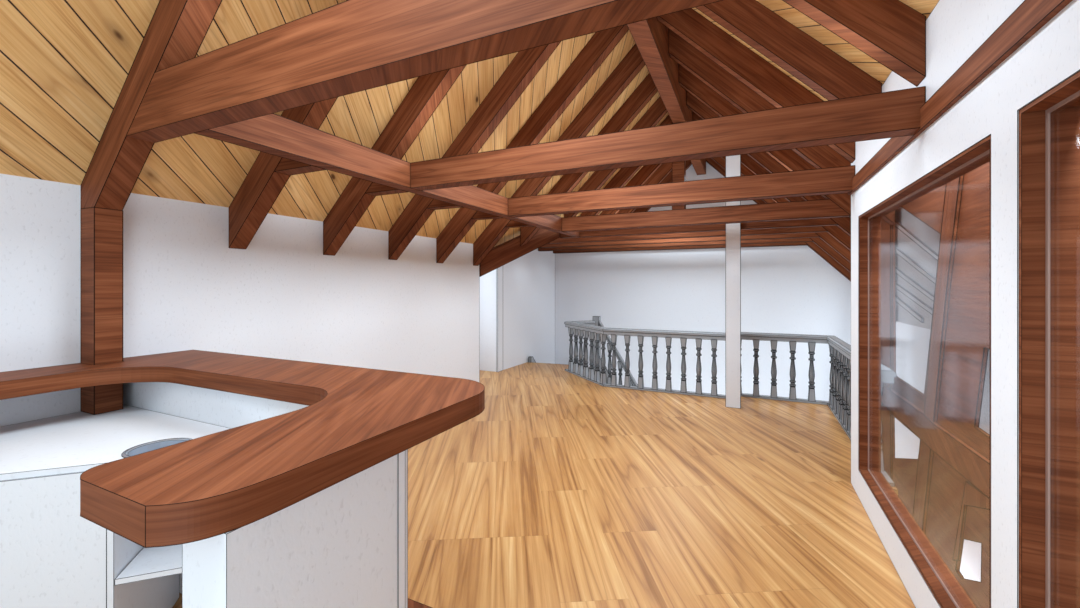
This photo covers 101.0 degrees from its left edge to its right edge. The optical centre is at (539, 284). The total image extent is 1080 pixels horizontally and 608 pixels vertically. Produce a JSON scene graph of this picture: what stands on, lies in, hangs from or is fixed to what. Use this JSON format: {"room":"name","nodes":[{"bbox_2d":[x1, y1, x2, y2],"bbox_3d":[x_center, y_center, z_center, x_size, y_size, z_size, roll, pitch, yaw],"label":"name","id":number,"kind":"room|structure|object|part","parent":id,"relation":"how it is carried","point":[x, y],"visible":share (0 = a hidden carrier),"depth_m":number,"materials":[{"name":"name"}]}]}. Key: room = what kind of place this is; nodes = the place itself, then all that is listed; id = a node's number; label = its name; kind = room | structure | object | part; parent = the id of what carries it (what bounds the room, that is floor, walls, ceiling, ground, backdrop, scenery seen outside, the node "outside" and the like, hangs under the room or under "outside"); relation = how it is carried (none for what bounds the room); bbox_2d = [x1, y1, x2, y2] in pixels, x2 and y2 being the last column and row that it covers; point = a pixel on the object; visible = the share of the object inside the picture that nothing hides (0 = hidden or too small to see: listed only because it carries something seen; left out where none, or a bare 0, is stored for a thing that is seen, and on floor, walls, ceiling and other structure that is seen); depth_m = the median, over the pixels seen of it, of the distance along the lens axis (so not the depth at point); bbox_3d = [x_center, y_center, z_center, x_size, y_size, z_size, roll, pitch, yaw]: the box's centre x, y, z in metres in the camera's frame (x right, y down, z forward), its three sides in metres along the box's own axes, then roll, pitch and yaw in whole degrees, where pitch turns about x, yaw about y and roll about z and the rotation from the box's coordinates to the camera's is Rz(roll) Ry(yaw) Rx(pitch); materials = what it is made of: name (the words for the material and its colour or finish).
{"room":"attic bar room","nodes":[
{"label":"attic bar room","id":0,"kind":"room"},
{"bbox_2d":[0,173,479,426],"bbox_3d":[-2.294,0.552,3.354,0.123,2.259,6.533,0,0,25],"label":"wall","id":1,"kind":"structure","parent":0,"point":[279,296],"depth_m":3.20,"materials":[{"name":"white paint"}]},
{"bbox_2d":[229,97,337,248],"bbox_3d":[-1.143,-1.639,2.793,2.444,2.740,0.125,0,0,25],"label":"rafter","id":2,"kind":"object","parent":1,"relation":"attached to","point":[261,187],"visible":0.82,"depth_m":3.15,"materials":[{"name":"brown wood"}]},
{"bbox_2d":[274,158,325,174],"bbox_3d":[-1.624,-0.875,3.018,0.372,0.202,0.116,0,0,25],"label":"stub","id":3,"kind":"object","parent":2,"relation":"attached to","point":[286,166],"visible":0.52,"depth_m":2.99,"materials":[{"name":"brown wood"}]},
{"bbox_2d":[323,65,465,255],"bbox_3d":[-0.805,-1.639,3.514,2.445,2.741,0.125,0,0,25],"label":"rafter","id":4,"kind":"object","parent":1,"relation":"attached to","point":[428,91],"visible":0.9,"depth_m":3.65,"materials":[{"name":"brown wood"}]},
{"bbox_2d":[365,182,406,195],"bbox_3d":[-1.286,-0.875,3.740,0.372,0.202,0.116,0,0,25],"label":"stub","id":5,"kind":"object","parent":4,"relation":"attached to","point":[375,189],"visible":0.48,"depth_m":3.72,"materials":[{"name":"brown wood"}]},
{"bbox_2d":[627,17,705,174],"bbox_3d":[1.058,-2.637,4.402,0.180,0.570,11.274,0,0,25],"label":"ridge timber","id":6,"kind":"object","parent":4,"relation":"attached to","point":[650,36],"visible":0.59,"depth_m":4.97,"materials":[{"name":"brown wood"}]},
{"bbox_2d":[678,64,850,218],"bbox_3d":[2.748,-1.746,5.371,2.065,2.361,0.127,0,0,25],"label":"rafter","id":7,"kind":"object","parent":6,"relation":"attached to","point":[788,158],"visible":0.27,"depth_m":5.51,"materials":[{"name":"brown wood"}]},
{"bbox_2d":[562,199,850,231],"bbox_3d":[1.919,-0.875,5.760,3.483,0.204,0.127,0,0,25],"label":"tie","id":8,"kind":"object","parent":7,"relation":"attached to","point":[822,208],"visible":0.97,"depth_m":5.60,"materials":[{"name":"brown wood"}]},
{"bbox_2d":[686,91,850,236],"bbox_3d":[3.449,-1.345,5.924,2.866,3.162,0.128,0,0,25],"label":"rafter","id":9,"kind":"object","parent":6,"relation":"attached to","point":[763,159],"visible":0.25,"depth_m":6.04,"materials":[{"name":"brown wood"}]},
{"bbox_2d":[693,112,850,251],"bbox_3d":[3.787,-1.345,6.646,2.867,3.163,0.129,0,0,25],"label":"rafter","id":10,"kind":"object","parent":6,"relation":"attached to","point":[749,163],"visible":0.06,"depth_m":6.59,"materials":[{"name":"brown wood"}]},
{"bbox_2d":[548,226,827,243],"bbox_3d":[2.171,-0.875,7.402,4.421,0.206,0.129,0,0,25],"label":"tie","id":11,"kind":"object","parent":10,"relation":"attached to","point":[819,229],"visible":0.44,"depth_m":7.24,"materials":[{"name":"brown wood"}]},
{"bbox_2d":[580,115,671,215],"bbox_3d":[1.542,-1.991,7.697,1.746,2.042,0.129,0,0,25],"label":"rafter","id":12,"kind":"object","parent":11,"relation":"on","point":[623,175],"visible":0.27,"depth_m":7.70,"materials":[{"name":"brown wood"}]},
{"bbox_2d":[705,158,850,281],"bbox_3d":[4.801,-1.345,8.811,2.869,3.165,0.131,0,0,25],"label":"rafter","id":13,"kind":"object","parent":6,"relation":"attached to","point":[815,248],"visible":0.18,"depth_m":8.50,"materials":[{"name":"brown wood"}]},
{"bbox_2d":[711,157,850,272],"bbox_3d":[4.463,-1.345,8.089,2.869,3.165,0.131,0,0,25],"label":"rafter","id":14,"kind":"object","parent":6,"relation":"attached to","point":[833,254],"visible":0.02,"depth_m":7.79,"materials":[{"name":"brown wood"}]},
{"bbox_2d":[538,238,812,250],"bbox_3d":[2.417,-0.875,9.047,5.372,0.207,0.131,0,0,25],"label":"tie","id":15,"kind":"object","parent":14,"relation":"attached to","point":[794,239],"visible":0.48,"depth_m":8.87,"materials":[{"name":"brown wood"}]},
{"bbox_2d":[617,163,671,213],"bbox_3d":[2.218,-1.991,9.140,1.748,2.044,0.131,0,0,25],"label":"rafter","id":16,"kind":"object","parent":15,"relation":"on","point":[665,169],"visible":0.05,"depth_m":9.00,"materials":[{"name":"brown wood"}]},
{"bbox_2d":[668,29,895,225],"bbox_3d":[2.410,-1.746,4.650,2.064,2.360,0.127,0,0,25],"label":"rafter","id":17,"kind":"object","parent":6,"relation":"attached to","point":[703,68],"visible":0.55,"depth_m":4.76,"materials":[{"name":"brown wood"}]},
{"bbox_2d":[720,157,850,263],"bbox_3d":[4.125,-1.345,7.367,2.868,3.164,0.130,0,0,25],"label":"rafter","id":18,"kind":"object","parent":6,"relation":"attached to","point":[825,237],"visible":0.02,"depth_m":7.09,"materials":[{"name":"brown wood"}]},
{"bbox_2d":[540,233,818,247],"bbox_3d":[2.264,-0.875,8.239,4.962,0.207,0.130,0,0,25],"label":"tie","id":19,"kind":"object","parent":18,"relation":"attached to","point":[799,235],"visible":0.41,"depth_m":8.07,"materials":[{"name":"brown wood"}]},
{"bbox_2d":[599,164,661,214],"bbox_3d":[1.880,-1.991,8.418,1.747,2.043,0.130,0,0,25],"label":"rafter","id":20,"kind":"object","parent":19,"relation":"on","point":[641,177],"visible":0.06,"depth_m":8.35,"materials":[{"name":"brown wood"}]},
{"bbox_2d":[388,41,560,259],"bbox_3d":[-0.467,-1.639,4.236,2.446,2.742,0.126,0,0,25],"label":"rafter","id":21,"kind":"object","parent":1,"relation":"attached to","point":[526,64],"visible":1,"depth_m":4.22,"materials":[{"name":"brown wood"}]},
{"bbox_2d":[427,199,461,209],"bbox_3d":[-0.948,-0.875,4.462,0.373,0.203,0.117,0,0,25],"label":"stub","id":22,"kind":"object","parent":21,"relation":"attached to","point":[435,204],"visible":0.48,"depth_m":4.44,"materials":[{"name":"brown wood"}]},
{"bbox_2d":[480,228,559,276],"bbox_3d":[-0.301,-0.596,6.806,1.497,0.960,0.126,0,0,-39],"label":"rafter","id":23,"kind":"object","parent":1,"relation":"attached to","point":[506,252],"visible":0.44,"depth_m":6.64,"materials":[{"name":"brown wood"}]},
{"bbox_2d":[520,73,657,245],"bbox_3d":[0.692,-1.798,6.334,2.129,2.425,0.128,0,0,25],"label":"rafter","id":24,"kind":"object","parent":23,"relation":"on","point":[647,89],"visible":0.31,"depth_m":6.10,"materials":[{"name":"brown wood"}]},
{"bbox_2d":[436,25,628,262],"bbox_3d":[-0.129,-1.639,4.958,2.447,2.743,0.126,0,0,25],"label":"rafter","id":25,"kind":"object","parent":1,"relation":"attached to","point":[601,44],"visible":0.65,"depth_m":4.79,"materials":[{"name":"brown wood"}]},
{"bbox_2d":[472,211,501,219],"bbox_3d":[-0.610,-0.875,5.184,0.374,0.204,0.118,0,0,25],"label":"stub","id":26,"kind":"object","parent":25,"relation":"attached to","point":[479,215],"visible":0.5,"depth_m":5.16,"materials":[{"name":"brown wood"}]},
{"bbox_2d":[473,44,644,265],"bbox_3d":[0.209,-1.639,5.680,2.448,2.744,0.127,0,0,25],"label":"rafter","id":27,"kind":"object","parent":1,"relation":"attached to","point":[632,63],"visible":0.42,"depth_m":5.47,"materials":[{"name":"brown wood"}]},
{"bbox_2d":[506,220,532,227],"bbox_3d":[-0.272,-0.875,5.906,0.374,0.204,0.118,0,0,25],"label":"stub","id":28,"kind":"object","parent":27,"relation":"attached to","point":[512,224],"visible":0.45,"depth_m":5.89,"materials":[{"name":"brown wood"}]},
{"bbox_2d":[0,0,668,246],"bbox_3d":[-0.160,-1.768,4.977,2.610,2.644,11.280,0,0,25],"label":"ceiling","id":29,"kind":"structure","parent":0,"point":[65,65],"depth_m":2.66,"materials":[{"name":"brown wood"}]},
{"bbox_2d":[480,248,554,371],"bbox_3d":[-0.654,1.720,8.814,1.546,5.526,4.756,0,0,25],"label":"wall","id":30,"kind":"structure","parent":0,"point":[529,279],"depth_m":9.50,"materials":[{"name":"white paint"}]},
{"bbox_2d":[496,266,502,371],"bbox_3d":[-0.785,0.460,8.693,0.032,2.447,0.207,0,0,25],"label":"trim","id":31,"kind":"structure","parent":30,"relation":"attached to","point":[499,271],"depth_m":8.66,"materials":[{"name":"white paint"}]},
{"bbox_2d":[528,356,535,362],"bbox_3d":[-0.017,2.145,10.078,0.068,1.178,0.968,0,0,25],"label":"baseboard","id":32,"kind":"structure","parent":30,"relation":"attached to","point":[530,358],"depth_m":9.65,"materials":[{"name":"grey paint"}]},
{"bbox_2d":[173,362,914,607],"bbox_3d":[-0.154,1.805,4.257,6.113,0.253,9.983,0,0,25],"label":"floor","id":33,"kind":"structure","parent":0,"point":[567,490],"depth_m":3.36,"materials":[{"name":"brown wood"}]},
{"bbox_2d":[0,472,181,607],"bbox_3d":[-1.772,1.213,1.805,0.981,0.936,0.968,0,0,25],"label":"base cabinet","id":34,"kind":"object","parent":33,"relation":"on","point":[52,556],"visible":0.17,"depth_m":1.75,"materials":[{"name":"white paint"}]},
{"bbox_3d":[-2.084,1.213,1.687,0.706,0.936,0.026,0,0,-20],"label":"panel","id":35,"kind":"part","parent":34,"relation":"part of","materials":[{"name":"white paint"}]},
{"bbox_2d":[0,404,230,480],"bbox_3d":[-2.371,0.733,1.202,1.562,0.026,2.567,0,0,25],"label":"work surface","id":36,"kind":"object","parent":34,"relation":"on","point":[76,442],"visible":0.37,"depth_m":2.12,"materials":[{"name":"white paint"}]},
{"bbox_2d":[81,207,122,414],"bbox_3d":[-2.512,0.142,2.555,0.160,1.154,0.127,0,0,25],"label":"timber post","id":37,"kind":"object","parent":36,"relation":"on","point":[101,228],"visible":1,"depth_m":2.51,"materials":[{"name":"brown wood"}]},
{"bbox_2d":[81,0,221,210],"bbox_3d":[-1.480,-1.718,2.070,2.442,2.581,0.124,0,0,25],"label":"rafter","id":38,"kind":"object","parent":37,"relation":"on","point":[176,31],"visible":0.8,"depth_m":2.30,"materials":[{"name":"brown wood"}]},
{"bbox_2d":[121,438,191,457],"bbox_3d":[-1.677,0.784,1.965,0.247,0.141,0.247,0,0,25],"label":"sink basin","id":39,"kind":"object","parent":36,"relation":"in","point":[146,447],"visible":0.33,"depth_m":2.02,"materials":[{"name":"metal"}]},
{"bbox_3d":[-1.845,1.219,2.097,0.025,0.924,0.633,0,0,-20],"label":"panel","id":40,"kind":"part","parent":34,"relation":"part of","materials":[{"name":"white paint"}]},
{"bbox_2d":[114,544,181,584],"bbox_3d":[-1.626,1.206,2.015,0.886,0.025,0.462,0,0,25],"label":"shelf","id":41,"kind":"object","parent":34,"relation":"attached to","point":[154,562],"depth_m":1.90,"materials":[{"name":"white paint"}]},
{"bbox_2d":[123,382,407,607],"bbox_3d":[-1.573,1.103,1.870,2.440,1.155,0.909,0,0,25],"label":"bar","id":42,"kind":"object","parent":33,"relation":"on","point":[345,544],"visible":0.32,"depth_m":1.20,"materials":[{"name":"white paint"}]},
{"bbox_3d":[-1.577,1.103,2.311,2.059,1.155,0.114,0,0,25],"label":"panel","id":43,"kind":"part","parent":42,"relation":"part of","materials":[{"name":"white paint"}]},
{"bbox_2d":[0,350,484,547],"bbox_3d":[-1.888,0.484,1.189,2.449,0.084,2.953,0,0,25],"label":"countertop","id":44,"kind":"structure","parent":42,"relation":"on","point":[354,419],"depth_m":1.32,"materials":[{"name":"brown wood"}]},
{"bbox_3d":[-0.630,1.103,1.206,0.166,1.154,0.507,0,0,25],"label":"panel","id":45,"kind":"part","parent":42,"relation":"part of","materials":[{"name":"white paint"}]},
{"bbox_3d":[-0.506,1.103,1.475,0.163,1.154,0.015,0,0,25],"label":"panel","id":46,"kind":"part","parent":42,"relation":"part of","materials":[{"name":"white paint"}]},
{"bbox_2d":[408,598,431,607],"bbox_3d":[-1.372,1.677,2.494,2.002,0.008,0.356,0,0,25],"label":"board","id":47,"kind":"object","parent":33,"relation":"on","point":[411,603],"visible":0.02,"depth_m":2.33,"materials":[{"name":"brown wood"}]},
{"bbox_2d":[564,316,724,398],"bbox_3d":[1.561,1.255,7.559,1.082,1.256,3.190,0,0,-36],"label":"balustrade","id":48,"kind":"object","parent":33,"relation":"on","point":[597,335],"visible":0.94,"depth_m":7.21,"materials":[{"name":"grey paint"}]},
{"bbox_3d":[1.134,1.255,8.932,0.126,1.256,0.126,0,0,25],"label":"newel post","id":49,"kind":"part","parent":48,"relation":"part of","materials":[{"name":"grey paint"}]},
{"bbox_3d":[1.542,0.767,7.538,1.012,0.110,3.213,0,0,-38],"label":"handrail","id":50,"kind":"part","parent":48,"relation":"part of","materials":[{"name":"grey paint"}]},
{"bbox_3d":[1.546,1.665,7.536,0.997,0.036,3.197,0,0,-38],"label":"rail","id":51,"kind":"part","parent":48,"relation":"part of","materials":[{"name":"grey paint"}]},
{"bbox_2d":[725,155,740,408],"bbox_3d":[2.668,-0.355,6.152,0.190,4.076,0.131,0,0,25],"label":"column","id":52,"kind":"structure","parent":33,"relation":"on","point":[732,163],"depth_m":6.09,"materials":[{"name":"paint"}]},
{"bbox_2d":[560,218,837,238],"bbox_3d":[2.095,-0.875,6.557,3.840,0.205,0.128,0,0,25],"label":"tie","id":53,"kind":"object","parent":52,"relation":"attached to","point":[827,221],"visible":0.45,"depth_m":6.39,"materials":[{"name":"brown wood"}]},
{"bbox_2d":[564,97,666,216],"bbox_3d":[1.204,-1.991,6.975,1.745,2.041,0.128,0,0,25],"label":"rafter","id":54,"kind":"object","parent":53,"relation":"on","point":[657,111],"visible":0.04,"depth_m":6.78,"materials":[{"name":"brown wood"}]},
{"bbox_2d":[672,122,685,209],"bbox_3d":[2.031,-1.665,6.513,0.181,1.384,0.126,0,0,25],"label":"post","id":55,"kind":"object","parent":53,"relation":"on","point":[678,168],"visible":0.34,"depth_m":6.46,"materials":[{"name":"brown wood"}]},
{"bbox_2d":[741,332,896,486],"bbox_3d":[2.973,1.198,5.266,1.303,0.968,2.863,0,0,25],"label":"balustrade","id":56,"kind":"object","parent":33,"relation":"on","point":[839,403],"visible":0.66,"depth_m":6.18,"materials":[{"name":"grey paint"}]},
{"bbox_3d":[2.967,1.665,5.264,1.294,0.034,2.854,0,0,25],"label":"rail","id":57,"kind":"part","parent":56,"relation":"part of","materials":[{"name":"grey paint"}]},
{"bbox_3d":[2.973,0.767,5.266,1.303,0.108,2.863,0,0,25],"label":"handrail","id":58,"kind":"part","parent":56,"relation":"part of","materials":[{"name":"grey paint"}]},
{"bbox_2d":[555,162,850,400],"bbox_3d":[3.168,0.712,9.713,6.708,7.543,0.129,0,0,25],"label":"wall","id":59,"kind":"structure","parent":0,"point":[785,289],"depth_m":9.48,"materials":[{"name":"white paint"}]},
{"bbox_2d":[553,242,806,253],"bbox_3d":[2.764,-0.875,9.765,5.352,0.208,0.131,0,0,25],"label":"tie","id":60,"kind":"object","parent":59,"relation":"attached to","point":[794,243],"visible":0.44,"depth_m":9.60,"materials":[{"name":"brown wood"}]},
{"bbox_2d":[634,161,691,211],"bbox_3d":[2.556,-1.991,9.862,1.748,2.044,0.131,0,0,25],"label":"rafter","id":61,"kind":"object","parent":60,"relation":"on","point":[668,179],"visible":0.02,"depth_m":9.69,"materials":[{"name":"brown wood"}]},
{"bbox_2d":[692,0,938,100],"bbox_3d":[2.381,-1.573,3.788,3.000,3.036,11.280,0,0,25],"label":"ceiling","id":62,"kind":"structure","parent":0,"point":[798,19],"depth_m":2.95,"materials":[{"name":"brown wood"}]},
{"bbox_2d":[881,162,989,607],"bbox_3d":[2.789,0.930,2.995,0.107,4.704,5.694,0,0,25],"label":"window pane","id":63,"kind":"structure","parent":0,"point":[935,258],"depth_m":3.09,"materials":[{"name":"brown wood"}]},
{"bbox_2d":[895,322,989,581],"bbox_3d":[3.649,2.150,3.194,0.102,4.662,11.282,0,0,25],"label":"wall","id":64,"kind":"structure","parent":0,"point":[912,342],"depth_m":5.53,"materials":[{"name":"white paint"}]},
{"bbox_2d":[851,0,1079,607],"bbox_3d":[1.478,0.192,1.157,0.122,2.979,5.751,0,0,25],"label":"wall","id":65,"kind":"structure","parent":0,"point":[955,29],"depth_m":1.60,"materials":[{"name":"white paint"}]},
{"bbox_2d":[127,0,722,142],"bbox_3d":[-0.446,-0.912,1.586,3.725,0.276,0.123,0,0,25],"label":"tie","id":66,"kind":"object","parent":65,"relation":"attached to","point":[347,47],"visible":1,"depth_m":1.65,"materials":[{"name":"brown wood"}]},
{"bbox_2d":[195,113,579,236],"bbox_3d":[-0.567,-0.875,4.697,0.121,0.201,5.415,0,0,25],"label":"purlin","id":67,"kind":"object","parent":66,"relation":"attached to","point":[273,134],"visible":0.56,"depth_m":2.98,"materials":[{"name":"brown wood"}]},
{"bbox_2d":[410,86,925,190],"bbox_3d":[0.454,-0.875,2.925,3.232,0.202,0.124,0,0,25],"label":"tie","id":68,"kind":"object","parent":65,"relation":"attached to","point":[891,114],"visible":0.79,"depth_m":2.65,"materials":[{"name":"brown wood"}]},
{"bbox_2d":[508,165,854,217],"bbox_3d":[1.130,-0.875,4.369,3.233,0.203,0.125,0,0,25],"label":"tie","id":69,"kind":"object","parent":65,"relation":"attached to","point":[832,180],"visible":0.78,"depth_m":4.16,"materials":[{"name":"brown wood"}]},
{"bbox_2d":[656,8,854,162],"bbox_3d":[1.867,-1.972,4.024,1.609,1.905,0.126,0,0,25],"label":"rafter","id":70,"kind":"object","parent":65,"relation":"on","point":[766,80],"visible":0.56,"depth_m":3.99,"materials":[{"name":"brown wood"}]},
{"bbox_2d":[695,0,881,99],"bbox_3d":[1.529,-1.972,3.302,1.608,1.904,0.125,0,0,25],"label":"rafter","id":71,"kind":"object","parent":65,"relation":"on","point":[820,68],"visible":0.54,"depth_m":3.13,"materials":[{"name":"brown wood"}]},
{"bbox_2d":[782,0,925,86],"bbox_3d":[1.191,-1.972,2.580,1.607,1.903,0.124,0,0,25],"label":"rafter","id":72,"kind":"object","parent":65,"relation":"on","point":[892,33],"visible":1,"depth_m":2.27,"materials":[{"name":"brown wood"}]},
{"bbox_2d":[859,135,990,607],"bbox_3d":[2.135,0.462,2.532,0.139,2.007,2.128,0,0,25],"label":"window","id":73,"kind":"structure","parent":65,"relation":"in","point":[946,589],"depth_m":3.25,"materials":[{"name":"brown wood"}]},
{"bbox_2d":[848,0,1072,194],"bbox_3d":[1.414,-0.817,1.176,0.034,0.108,5.731,0,0,25],"label":"wooden beam","id":74,"kind":"structure","parent":65,"relation":"attached to","point":[1030,16],"depth_m":1.65,"materials":[{"name":"brown wood"}]},
{"bbox_2d":[1019,71,1079,607],"bbox_3d":[1.003,0.450,0.116,0.138,2.029,2.859,0,0,25],"label":"window","id":75,"kind":"structure","parent":65,"relation":"in","point":[1049,125],"depth_m":1.40,"materials":[{"name":"brown wood"}]},
{"bbox_3d":[2.007,4.530,8.059,7.200,0.100,4.300,0,0,25],"label":"floor","id":76,"kind":"structure","parent":0,"visible":0},
{"bbox_2d":[599,321,637,385],"bbox_3d":[1.959,2.572,8.546,1.707,3.721,0.126,0,0,25],"label":"stair railing","id":77,"kind":"object","parent":76,"relation":"on","point":[621,363],"visible":0.17,"depth_m":8.77,"materials":[{"name":"grey paint"}]}
]}

